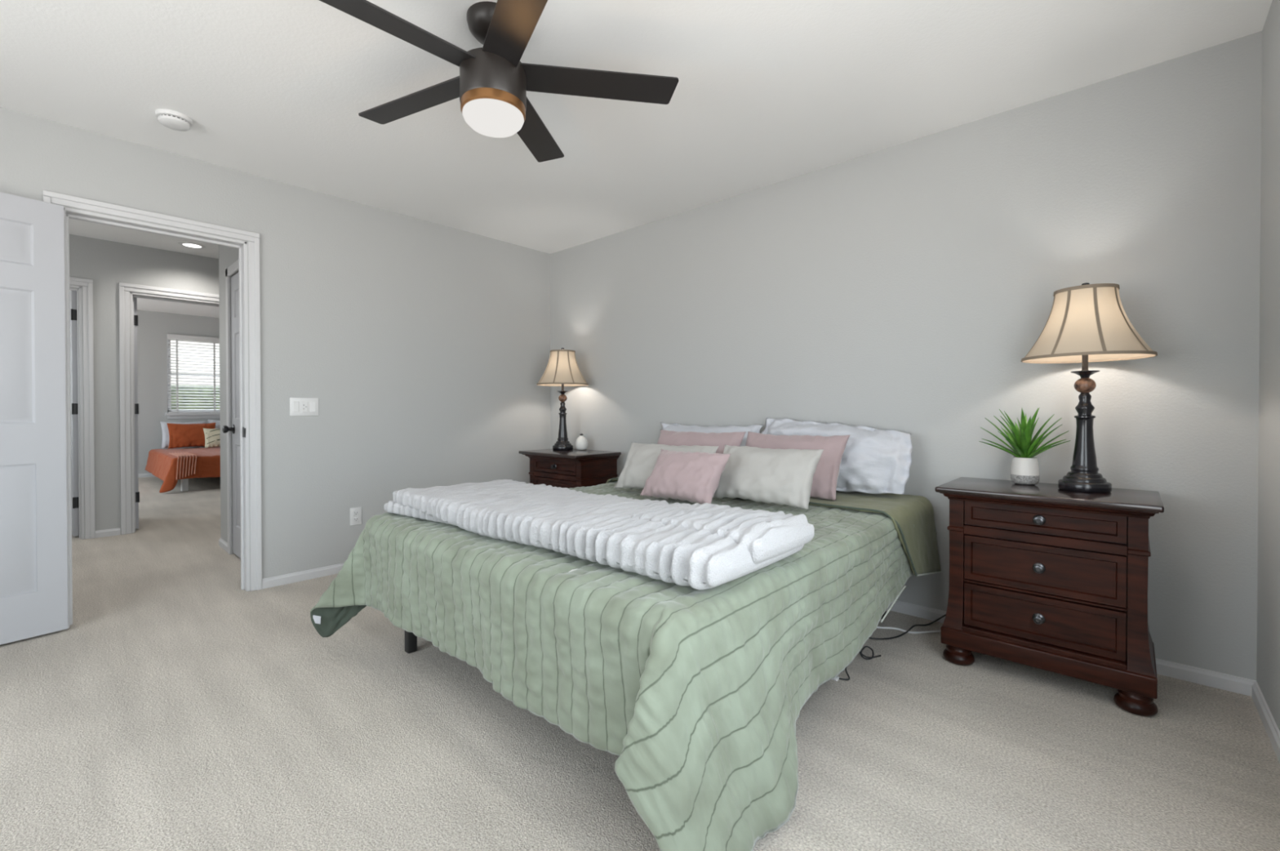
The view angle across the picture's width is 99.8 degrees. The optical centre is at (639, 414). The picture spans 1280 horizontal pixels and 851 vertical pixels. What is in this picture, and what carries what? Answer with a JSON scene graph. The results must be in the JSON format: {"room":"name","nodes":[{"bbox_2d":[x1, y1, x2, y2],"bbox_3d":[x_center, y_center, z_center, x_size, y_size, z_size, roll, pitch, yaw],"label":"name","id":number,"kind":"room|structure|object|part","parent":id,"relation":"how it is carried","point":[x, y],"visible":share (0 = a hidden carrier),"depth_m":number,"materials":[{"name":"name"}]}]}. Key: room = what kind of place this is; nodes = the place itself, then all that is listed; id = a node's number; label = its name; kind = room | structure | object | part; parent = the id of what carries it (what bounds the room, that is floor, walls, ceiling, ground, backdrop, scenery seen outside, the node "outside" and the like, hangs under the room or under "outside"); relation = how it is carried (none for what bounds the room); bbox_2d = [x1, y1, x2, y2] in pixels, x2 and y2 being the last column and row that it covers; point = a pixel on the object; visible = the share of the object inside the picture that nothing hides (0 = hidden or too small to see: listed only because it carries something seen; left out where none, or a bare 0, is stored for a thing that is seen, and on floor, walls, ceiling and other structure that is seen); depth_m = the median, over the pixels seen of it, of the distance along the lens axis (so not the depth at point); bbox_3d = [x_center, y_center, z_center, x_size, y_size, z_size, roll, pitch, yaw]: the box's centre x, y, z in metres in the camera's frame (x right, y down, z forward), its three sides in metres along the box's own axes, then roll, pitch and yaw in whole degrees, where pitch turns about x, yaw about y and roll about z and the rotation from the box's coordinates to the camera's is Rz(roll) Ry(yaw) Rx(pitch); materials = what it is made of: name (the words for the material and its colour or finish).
{"room":"bedroom","nodes":[
{"label":"bedroom","id":0,"kind":"room"},
{"bbox_2d":[68,217,218,258],"bbox_3d":[-2.959,-1.510,4.379,2.430,0.100,4.500,0,1,42],"label":"ceiling","id":1,"kind":"structure","parent":0,"point":[77,227],"depth_m":4.46,"materials":[{"name":"white paint"}]},
{"bbox_2d":[177,241,205,248],"bbox_3d":[-3.866,-1.459,4.654,0.184,0.006,0.184,0,1,42],"label":"recessed light","id":2,"kind":"object","parent":1,"relation":"in","point":[192,245],"visible":1,"depth_m":4.65,"materials":[{"name":"white plastic"}]},
{"bbox_2d":[69,234,218,538],"bbox_3d":[-4.101,-0.300,5.028,0.120,2.640,5.100,0,1,42],"label":"wall","id":3,"kind":"structure","parent":0,"point":[107,263],"depth_m":4.55,"materials":[{"name":"grey paint"}]},
{"bbox_2d":[69,289,79,536],"bbox_3d":[-4.984,-0.013,4.714,0.760,2.050,0.169,0,1,38],"label":"door","id":4,"kind":"structure","parent":3,"relation":"in","point":[73,294],"depth_m":4.48,"materials":[{"name":"grey paint"}]},
{"bbox_2d":[69,276,95,538],"bbox_3d":[-4.875,-0.041,4.170,0.138,2.138,0.911,0,1,42],"label":"door frame","id":5,"kind":"structure","parent":3,"relation":"attached to","point":[86,313],"depth_m":4.44,"materials":[{"name":"grey paint"}]},
{"bbox_2d":[95,527,120,537],"bbox_3d":[-4.473,0.996,4.532,0.013,0.058,0.152,0,1,42],"label":"baseboard","id":6,"kind":"structure","parent":3,"relation":"attached to","point":[114,531],"depth_m":4.53,"materials":[{"name":"grey paint"}]},
{"bbox_2d":[133,297,139,528],"bbox_3d":[-4.735,-0.016,4.995,0.770,2.050,0.169,0,1,40],"label":"door","id":7,"kind":"structure","parent":3,"relation":"in","point":[135,316],"depth_m":4.76,"materials":[{"name":"grey paint"}]},
{"bbox_2d":[118,282,218,534],"bbox_3d":[-4.147,-0.052,4.966,0.138,2.145,0.937,0,1,42],"label":"door frame","id":8,"kind":"structure","parent":3,"relation":"attached to","point":[126,377],"depth_m":4.62,"materials":[{"name":"grey paint"}]},
{"bbox_2d":[69,289,219,318],"bbox_3d":[-6.069,-1.683,6.815,5.210,0.100,5.100,0,1,42],"label":"ceiling","id":9,"kind":"structure","parent":0,"point":[147,304],"depth_m":8.35,"materials":[{"name":"white paint"}]},
{"bbox_2d":[137,310,219,473],"bbox_3d":[-7.946,-0.326,8.543,0.120,2.640,5.100,0,1,42],"label":"wall","id":10,"kind":"structure","parent":0,"point":[153,327],"depth_m":8.64,"materials":[{"name":"grey paint"}]},
{"bbox_2d":[138,472,154,477],"bbox_3d":[-7.896,0.966,8.509,0.013,0.058,4.900,0,1,42],"label":"baseboard","id":11,"kind":"structure","parent":10,"relation":"attached to","point":[148,474],"depth_m":8.56,"materials":[{"name":"grey paint"}]},
{"bbox_2d":[164,412,219,418],"bbox_3d":[-7.246,0.020,9.185,0.050,0.097,1.272,0,1,42],"label":"window sill","id":12,"kind":"structure","parent":10,"relation":"attached to","point":[200,415],"depth_m":8.97,"materials":[{"name":"grey paint"}]},
{"bbox_2d":[166,334,219,412],"bbox_3d":[-7.317,-0.664,9.244,0.050,1.265,1.212,0,1,42],"label":"window","id":13,"kind":"structure","parent":10,"relation":"in","point":[167,340],"depth_m":8.81,"materials":[{"name":"grey paint"}]},
{"bbox_2d":[167,333,219,412],"bbox_3d":[-7.242,-0.670,9.176,0.050,1.277,1.212,0,1,42],"label":"window blind","id":14,"kind":"object","parent":13,"relation":"attached to","point":[175,337],"visible":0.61,"depth_m":8.96,"materials":[{"name":"grey plastic"}]},
{"bbox_3d":[-7.243,-1.267,9.171,0.050,0.082,1.212,0,1,42],"label":"head rail","id":15,"kind":"part","parent":14,"relation":"part of","materials":[{"name":"grey plastic"}]},
{"bbox_3d":[-7.242,-0.042,9.181,0.030,0.022,1.192,0,1,42],"label":"rail","id":16,"kind":"part","parent":14,"relation":"part of","materials":[{"name":"grey plastic"}]},
{"bbox_2d":[218,244,238,553],"bbox_3d":[-1.915,-0.222,4.724,1.343,2.485,2.600,0,1,42],"label":"wall","id":17,"kind":"structure","parent":0,"point":[228,255],"depth_m":4.12,"materials":[{"name":"grey paint"}]},
{"bbox_2d":[218,537,227,551],"bbox_3d":[-2.334,0.990,5.041,0.336,0.058,2.513,0,1,42],"label":"baseboard","id":18,"kind":"structure","parent":17,"relation":"attached to","point":[223,544],"depth_m":4.11,"materials":[{"name":"grey paint"}]},
{"bbox_2d":[222,272,240,557],"bbox_3d":[-2.739,0.008,3.748,0.670,2.020,0.169,0,1,42],"label":"door","id":19,"kind":"structure","parent":17,"relation":"in","point":[235,428],"depth_m":3.89,"materials":[{"name":"grey paint"}]},
{"bbox_3d":[-2.942,0.106,3.935,0.066,0.066,0.169,0,1,42],"label":"knob","id":20,"kind":"part","parent":19,"relation":"part of","materials":[{"name":"black metal"}]},
{"bbox_2d":[225,259,238,554],"bbox_3d":[-2.760,-0.020,3.726,0.800,2.100,0.016,0,1,42],"label":"door frame","id":21,"kind":"structure","parent":17,"relation":"attached to","point":[233,268],"depth_m":3.96,"materials":[{"name":"grey paint"}]},
{"bbox_2d":[0,106,551,591],"bbox_3d":[-2.354,-0.186,3.161,0.120,2.440,4.500,0,1,42],"label":"wall","id":22,"kind":"structure","parent":0,"point":[423,347],"depth_m":3.55,"materials":[{"name":"grey paint"}]},
{"bbox_2d":[0,191,67,644],"bbox_3d":[-2.957,0.020,2.276,0.169,2.020,0.735,0,1,33],"label":"door","id":23,"kind":"structure","parent":22,"relation":"in","point":[33,568],"depth_m":2.49,"materials":[{"name":"grey paint"}]},
{"bbox_2d":[42,190,262,632],"bbox_3d":[-2.573,-0.013,2.909,0.138,2.098,0.856,0,1,42],"label":"door frame","id":24,"kind":"structure","parent":22,"relation":"attached to","point":[254,263],"depth_m":3.14,"materials":[{"name":"grey paint"}]},
{"bbox_2d":[242,426,245,437],"bbox_3d":[-2.318,0.104,3.154,0.064,0.060,0.004,0,1,42],"label":"strike plate","id":25,"kind":"object","parent":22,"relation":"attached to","point":[242,427],"visible":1,"depth_m":3.15,"materials":[{"name":"black metal"}]},
{"bbox_2d":[262,562,343,588],"bbox_3d":[-2.304,1.006,3.126,0.013,0.058,4.500,0,1,42],"label":"baseboard","id":26,"kind":"structure","parent":22,"relation":"attached to","point":[276,580],"depth_m":3.34,"materials":[{"name":"grey paint"}]},
{"bbox_2d":[289,397,318,415],"bbox_3d":[-2.088,-0.048,3.356,0.010,0.112,0.158,0,1,42],"label":"light switch","id":27,"kind":"object","parent":22,"relation":"attached to","point":[298,406],"visible":1,"depth_m":3.35,"materials":[{"name":"white plastic"}]},
{"bbox_2d":[350,506,361,524],"bbox_3d":[-1.887,0.675,3.582,0.008,0.116,0.072,0,1,42],"label":"power outlet","id":28,"kind":"object","parent":22,"relation":"attached to","point":[355,512],"visible":1,"depth_m":3.58,"materials":[{"name":"white plastic"}]},
{"bbox_2d":[353,510,358,515],"bbox_3d":[-1.886,0.654,3.581,0.004,0.028,0.034,0,1,42],"label":"receptacle","id":29,"kind":"object","parent":28,"relation":"attached to","point":[355,512],"depth_m":3.58,"materials":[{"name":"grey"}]},
{"bbox_2d":[353,516,359,521],"bbox_3d":[-1.886,0.696,3.581,0.004,0.028,0.034,0,1,42],"label":"receptacle","id":30,"kind":"object","parent":28,"relation":"attached to","point":[355,518],"depth_m":3.58,"materials":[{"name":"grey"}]},
{"bbox_2d":[0,0,1272,253],"bbox_3d":[-0.778,-1.455,1.708,4.394,0.120,4.740,0,1,42],"label":"ceiling","id":31,"kind":"structure","parent":0,"point":[766,92],"depth_m":2.26,"materials":[{"name":"white paint"}]},
{"bbox_2d":[155,109,193,131],"bbox_3d":[-2.193,-1.379,2.539,0.136,0.044,0.136,0,1,42],"label":"smoke detector","id":32,"kind":"object","parent":31,"relation":"attached to","point":[174,120],"visible":1,"depth_m":2.51,"materials":[{"name":"white plastic"}]},
{"bbox_2d":[319,0,678,162],"bbox_3d":[-0.555,-1.202,1.893,1.280,0.390,1.241,0,1,42],"label":"ceiling fan","id":33,"kind":"object","parent":31,"relation":"hanging from","point":[491,86],"visible":1,"depth_m":1.86,"materials":[{"name":"brown metal"}]},
{"bbox_3d":[-0.788,-1.205,1.643,0.127,0.030,0.562,0,1,45],"label":"blade","id":34,"kind":"part","parent":33,"relation":"part of","materials":[{"name":"black wood"}]},
{"bbox_3d":[-0.860,-1.208,2.086,0.562,0.030,0.127,0,1,27],"label":"blade","id":35,"kind":"part","parent":33,"relation":"part of","materials":[{"name":"black wood"}]},
{"bbox_2d":[462,98,524,137],"bbox_3d":[-0.520,-1.040,1.915,0.212,0.064,0.212,0,1,42],"label":"diffuser","id":36,"kind":"object","parent":33,"relation":"attached to","point":[491,117],"depth_m":1.86,"materials":[{"name":"white glass"}]},
{"bbox_3d":[-0.346,-1.204,1.575,0.127,0.030,0.562,0,1,-27],"label":"blade","id":37,"kind":"part","parent":33,"relation":"part of","materials":[{"name":"black wood"}]},
{"bbox_3d":[-0.461,-1.210,2.290,0.127,0.030,0.562,0,0,9],"label":"blade","id":38,"kind":"part","parent":33,"relation":"part of","materials":[{"name":"black wood"}]},
{"bbox_3d":[-0.144,-1.208,1.974,0.562,0.030,0.127,0,0,-9],"label":"blade","id":39,"kind":"part","parent":33,"relation":"part of","materials":[{"name":"black wood"}]},
{"bbox_2d":[0,475,1279,850],"bbox_3d":[-3.605,1.085,4.384,12.314,0.120,5.600,0,1,42],"label":"floor","id":40,"kind":"structure","parent":0,"point":[180,706],"depth_m":1.70,"materials":[{"name":"carpet"}]},
{"bbox_2d":[180,478,188,491],"bbox_3d":[-6.409,0.776,8.232,2.260,0.440,1.300,0,1,42],"label":"bed","id":41,"kind":"object","parent":40,"relation":"on","point":[184,482],"visible":0.15,"depth_m":7.07,"materials":[{"name":"grey fabric"}]},
{"bbox_2d":[145,446,220,493],"bbox_3d":[-6.366,0.752,8.181,2.427,0.451,1.720,0,1,42],"label":"bedspread","id":42,"kind":"object","parent":41,"relation":"on","point":[170,465],"visible":0.56,"depth_m":7.18,"materials":[{"name":"orange fabric"}]},
{"bbox_2d":[160,420,206,448],"bbox_3d":[-7.399,0.322,8.753,0.180,0.428,0.580,0,1,42],"label":"bed pillow","id":43,"kind":"object","parent":42,"relation":"on","point":[165,443],"visible":0.3,"depth_m":8.57,"materials":[{"name":"grey fabric"}]},
{"bbox_2d":[166,422,215,448],"bbox_3d":[-7.205,0.334,8.685,0.627,0.399,0.205,-1,1,-44],"label":"throw pillow","id":44,"kind":"object","parent":42,"relation":"on","point":[180,435],"visible":0.82,"depth_m":8.59,"materials":[{"name":"orange fabric"}]},
{"bbox_2d":[203,427,220,447],"bbox_3d":[-6.798,0.375,8.760,0.181,0.316,0.460,0,1,42],"label":"throw pillow","id":45,"kind":"object","parent":42,"relation":"on","point":[212,436],"visible":0.48,"depth_m":8.64,"materials":[{"name":"beige fabric"}]},
{"bbox_2d":[208,419,220,428],"bbox_3d":[-6.995,0.308,9.197,0.184,0.446,0.581,0,1,42],"label":"bed pillow","id":46,"kind":"object","parent":42,"relation":"on","point":[217,422],"visible":0.03,"depth_m":9.05,"materials":[{"name":"grey fabric"}]},
{"bbox_2d":[518,448,621,488],"bbox_3d":[-0.542,0.654,4.148,0.680,0.740,0.455,0,1,42],"label":"nightstand","id":47,"kind":"object","parent":40,"relation":"on","point":[574,468],"visible":0.24,"depth_m":4.00,"materials":[{"name":"brown wood"}]},
{"bbox_3d":[-0.739,0.603,4.359,0.072,0.540,0.383,0,1,42],"label":"post","id":48,"kind":"part","parent":47,"relation":"part of","materials":[{"name":"brown wood"}]},
{"bbox_3d":[-0.646,0.389,4.032,0.040,0.040,0.030,0,1,42],"label":"knob","id":49,"kind":"part","parent":47,"relation":"part of","materials":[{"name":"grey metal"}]},
{"bbox_3d":[-0.633,0.461,4.047,0.503,0.036,0.034,0,1,42],"label":"rail","id":50,"kind":"part","parent":47,"relation":"part of","materials":[{"name":"brown wood"}]},
{"bbox_3d":[-0.634,0.574,4.048,0.496,0.179,0.027,0,1,42],"label":"drawer","id":51,"kind":"part","parent":47,"relation":"part of","materials":[{"name":"brown wood"}]},
{"bbox_3d":[-0.634,0.389,4.046,0.496,0.098,0.027,0,1,42],"label":"drawer","id":52,"kind":"part","parent":47,"relation":"part of","materials":[{"name":"brown wood"}]},
{"bbox_2d":[536,347,588,449],"bbox_3d":[-0.619,-0.126,4.333,0.414,0.818,0.414,0,1,31],"label":"table lamp","id":53,"kind":"object","parent":47,"relation":"on","point":[562,370],"visible":1,"depth_m":4.25,"materials":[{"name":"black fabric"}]},
{"bbox_3d":[-0.619,-0.372,4.330,0.408,0.266,0.408,0,1,31],"label":"lamp shade","id":54,"kind":"part","parent":53,"relation":"part of","materials":[{"name":"beige fabric"}]},
{"bbox_3d":[-0.619,-0.373,4.330,0.414,0.275,0.414,0,1,31],"label":"shade trim","id":55,"kind":"part","parent":53,"relation":"part of","materials":[{"name":"brown fabric"}]},
{"bbox_3d":[-0.535,0.323,4.153,0.656,0.034,0.425,0,1,42],"label":"crown moulding","id":56,"kind":"part","parent":47,"relation":"part of","materials":[{"name":"brown wood"}]},
{"bbox_2d":[575,433,587,449],"bbox_3d":[-0.465,0.217,4.310,0.100,0.132,0.100,0,1,42],"label":"vase","id":57,"kind":"object","parent":47,"relation":"on","point":[581,442],"visible":1,"depth_m":4.27,"materials":[{"name":"white ceramic"}]},
{"bbox_3d":[-0.314,0.606,3.971,0.072,0.540,0.383,0,1,42],"label":"post","id":58,"kind":"part","parent":47,"relation":"part of","materials":[{"name":"brown wood"}]},
{"bbox_2d":[404,497,886,653],"bbox_3d":[0.145,0.742,2.551,1.600,0.590,1.980,0,1,42],"label":"bed","id":59,"kind":"object","parent":40,"relation":"on","point":[411,639],"visible":0.07,"depth_m":2.35,"materials":[{"name":"grey fabric"}]},
{"bbox_3d":[-1.005,0.912,2.365,0.042,0.256,0.042,0,1,42],"label":"leg","id":60,"kind":"part","parent":59,"relation":"part of","materials":[{"name":"black"}]},
{"bbox_3d":[0.145,0.577,2.550,1.600,0.260,1.980,0,1,42],"label":"mattress","id":61,"kind":"part","parent":59,"relation":"part of","materials":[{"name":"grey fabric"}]},
{"bbox_2d":[310,476,942,850],"bbox_3d":[0.046,0.721,2.482,2.029,0.632,2.216,0,1,42],"label":"quilt","id":62,"kind":"object","parent":59,"relation":"on","point":[700,695],"visible":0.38,"depth_m":1.47,"materials":[{"name":"fabric"}]},
{"bbox_2d":[383,479,813,589],"bbox_3d":[-0.289,0.367,2.029,1.730,0.138,0.628,0,1,42],"label":"throw blanket","id":63,"kind":"object","parent":62,"relation":"on","point":[705,545],"visible":1,"depth_m":1.64,"materials":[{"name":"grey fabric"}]},
{"bbox_2d":[613,442,719,489],"bbox_3d":[0.133,0.287,2.891,0.566,0.248,0.200,0,1,35],"label":"throw pillow","id":64,"kind":"object","parent":62,"relation":"on","point":[642,458],"visible":0.53,"depth_m":2.92,"materials":[{"name":"grey fabric"}]},
{"bbox_2d":[640,448,730,504],"bbox_3d":[0.214,0.298,2.615,0.430,0.233,0.197,0,1,42],"label":"throw pillow","id":65,"kind":"object","parent":62,"relation":"on","point":[692,477],"visible":0.99,"depth_m":2.54,"materials":[{"name":"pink fabric"}]},
{"bbox_2d":[657,429,746,453],"bbox_3d":[0.308,0.250,3.132,0.600,0.310,0.207,0,1,40],"label":"throw pillow","id":66,"kind":"object","parent":62,"relation":"on","point":[668,437],"visible":0.33,"depth_m":3.10,"materials":[{"name":"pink fabric"}]},
{"bbox_2d":[659,422,763,446],"bbox_3d":[0.405,0.223,3.450,0.785,0.333,0.202,0,1,38],"label":"bed pillow","id":67,"kind":"object","parent":62,"relation":"on","point":[671,427],"visible":0.21,"depth_m":3.41,"materials":[{"name":"grey fabric"}]},
{"bbox_2d":[712,444,823,509],"bbox_3d":[0.585,0.285,2.558,0.531,0.256,0.192,0,1,42],"label":"throw pillow","id":68,"kind":"object","parent":62,"relation":"on","point":[766,475],"visible":0.91,"depth_m":2.48,"materials":[{"name":"grey fabric"}]},
{"bbox_2d":[746,431,850,500],"bbox_3d":[0.772,0.253,2.804,0.578,0.309,0.220,0,1,40],"label":"throw pillow","id":69,"kind":"object","parent":62,"relation":"on","point":[825,476],"visible":0.48,"depth_m":2.67,"materials":[{"name":"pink fabric"}]},
{"bbox_2d":[760,417,912,494],"bbox_3d":[1.006,0.213,2.898,0.840,0.385,0.277,0,1,44],"label":"bed pillow","id":70,"kind":"object","parent":62,"relation":"on","point":[874,460],"visible":0.52,"depth_m":2.69,"materials":[{"name":"grey fabric"}]},
{"bbox_2d":[831,663,849,680],"bbox_3d":[0.814,0.939,2.150,0.076,0.202,0.138,0,1,42],"label":"cord","id":71,"kind":"object","parent":59,"relation":"hanging from","point":[837,677],"visible":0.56,"depth_m":2.11,"materials":[{"name":"black plastic"}]},
{"bbox_2d":[858,645,881,659],"bbox_3d":[0.963,0.977,2.307,0.131,0.120,0.069,0,1,24],"label":"coiled cord","id":72,"kind":"object","parent":40,"relation":"on","point":[864,646],"visible":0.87,"depth_m":2.29,"materials":[{"name":"black plastic"}]},
{"bbox_2d":[868,613,946,639],"bbox_3d":[1.268,0.984,2.557,0.598,0.100,0.118,0,0,-10],"label":"power cable","id":73,"kind":"object","parent":40,"relation":"on","point":[944,615],"visible":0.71,"depth_m":2.54,"materials":[{"name":"black plastic"}]},
{"bbox_2d":[876,626,940,633],"bbox_3d":[1.331,1.027,2.562,0.595,0.012,0.070,0,0,11],"label":"power cable","id":74,"kind":"object","parent":40,"relation":"on","point":[879,627],"visible":0.53,"depth_m":2.55,"materials":[{"name":"white plastic"}]},
{"bbox_2d":[935,476,1164,715],"bbox_3d":[1.624,0.669,2.167,0.680,0.740,0.455,0,1,42],"label":"nightstand","id":75,"kind":"object","parent":40,"relation":"on","point":[1043,575],"visible":1,"depth_m":2.03,"materials":[{"name":"brown wood"}]},
{"bbox_3d":[1.427,0.617,2.379,0.072,0.540,0.383,0,1,42],"label":"post","id":76,"kind":"part","parent":75,"relation":"part of","materials":[{"name":"brown wood"}]},
{"bbox_2d":[978,407,1070,484],"bbox_3d":[1.641,0.134,2.314,0.322,0.327,0.343,0,1,42],"label":"potted plant","id":77,"kind":"object","parent":75,"relation":"on","point":[1024,469],"visible":1,"depth_m":2.28,"materials":[{"name":"green plant"}]},
{"bbox_3d":[1.653,0.241,2.313,0.101,0.114,0.101,0,1,42],"label":"pot","id":78,"kind":"part","parent":77,"relation":"part of","materials":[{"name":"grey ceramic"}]},
{"bbox_3d":[1.520,0.782,2.055,0.040,0.040,0.030,0,1,42],"label":"knob","id":79,"kind":"part","parent":75,"relation":"part of","materials":[{"name":"grey metal"}]},
{"bbox_3d":[1.520,0.588,2.054,0.040,0.040,0.030,0,1,42],"label":"knob","id":80,"kind":"part","parent":75,"relation":"part of","materials":[{"name":"grey metal"}]},
{"bbox_3d":[1.520,0.404,2.052,0.040,0.040,0.030,0,1,42],"label":"knob","id":81,"kind":"part","parent":75,"relation":"part of","materials":[{"name":"grey metal"}]},
{"bbox_3d":[1.527,0.881,2.063,0.503,0.019,0.052,0,1,42],"label":"rail","id":82,"kind":"part","parent":75,"relation":"part of","materials":[{"name":"brown wood"}]},
{"bbox_3d":[1.533,0.782,2.069,0.496,0.170,0.027,0,1,42],"label":"drawer","id":83,"kind":"part","parent":75,"relation":"part of","materials":[{"name":"brown wood"}]},
{"bbox_3d":[1.535,0.687,2.071,0.503,0.009,0.028,0,1,42],"label":"rail","id":84,"kind":"part","parent":75,"relation":"part of","materials":[{"name":"brown wood"}]},
{"bbox_3d":[1.533,0.588,2.067,0.496,0.179,0.027,0,1,42],"label":"drawer","id":85,"kind":"part","parent":75,"relation":"part of","materials":[{"name":"brown wood"}]},
{"bbox_3d":[1.533,0.476,2.067,0.503,0.036,0.034,0,1,42],"label":"rail","id":86,"kind":"part","parent":75,"relation":"part of","materials":[{"name":"brown wood"}]},
{"bbox_3d":[1.532,0.404,2.066,0.496,0.098,0.027,0,1,42],"label":"drawer","id":87,"kind":"part","parent":75,"relation":"part of","materials":[{"name":"brown wood"}]},
{"bbox_3d":[1.631,0.338,2.173,0.656,0.034,0.425,0,1,42],"label":"crown moulding","id":88,"kind":"part","parent":75,"relation":"part of","materials":[{"name":"brown wood"}]},
{"bbox_2d":[1021,282,1157,493],"bbox_3d":[1.760,-0.110,2.130,0.414,0.818,0.414,0,1,42],"label":"table lamp","id":89,"kind":"object","parent":75,"relation":"on","point":[1086,322],"visible":1,"depth_m":2.07,"materials":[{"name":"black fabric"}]},
{"bbox_3d":[1.760,-0.356,2.128,0.408,0.266,0.408,0,1,42],"label":"lamp shade","id":90,"kind":"part","parent":89,"relation":"part of","materials":[{"name":"beige fabric"}]},
{"bbox_3d":[1.760,-0.356,2.128,0.414,0.275,0.414,0,1,42],"label":"shade trim","id":91,"kind":"part","parent":89,"relation":"part of","materials":[{"name":"brown fabric"}]},
{"bbox_3d":[1.853,0.620,1.990,0.072,0.540,0.383,0,1,42],"label":"post","id":92,"kind":"part","parent":75,"relation":"part of","materials":[{"name":"brown wood"}]},
{"bbox_2d":[550,31,1262,679],"bbox_3d":[0.782,-0.191,3.424,4.394,2.440,0.120,0,1,42],"label":"wall","id":93,"kind":"structure","parent":0,"point":[907,286],"depth_m":2.52,"materials":[{"name":"grey paint"}]},
{"bbox_2d":[887,600,1257,696],"bbox_3d":[0.743,1.001,3.380,4.141,0.058,0.013,0,1,42],"label":"baseboard","id":94,"kind":"structure","parent":93,"relation":"attached to","point":[1241,685],"depth_m":2.10,"materials":[{"name":"grey paint"}]},
{"bbox_2d":[1256,0,1279,730],"bbox_3d":[0.801,-0.165,0.277,0.120,2.440,4.500,0,1,42],"label":"wall","id":95,"kind":"structure","parent":0,"point":[1268,660],"depth_m":1.82,"materials":[{"name":"grey paint"}]},
{"bbox_2d":[1251,681,1279,763],"bbox_3d":[0.748,1.026,0.327,0.013,0.058,4.487,0,1,42],"label":"baseboard","id":96,"kind":"structure","parent":95,"relation":"attached to","point":[1272,729],"depth_m":1.78,"materials":[{"name":"grey paint"}]},
{"label":"outside","id":97,"kind":"structure","parent":0,"visible":0},
{"bbox_2d":[170,384,219,408],"bbox_3d":[-8.919,0.344,10.861,1.131,1.878,12.000,0,1,42],"label":"hedge","id":98,"kind":"object","parent":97,"point":[184,388],"visible":0.05,"depth_m":10.45,"materials":[{"name":"green plant"}]},
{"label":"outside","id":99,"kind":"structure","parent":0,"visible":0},
{"bbox_2d":[170,339,219,386],"bbox_3d":[-13.461,-1.654,14.995,0.500,5.800,16.000,0,1,42],"label":"sky","id":100,"kind":"structure","parent":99,"point":[174,341],"depth_m":15.42,"materials":[{"name":"grey"}]}
]}

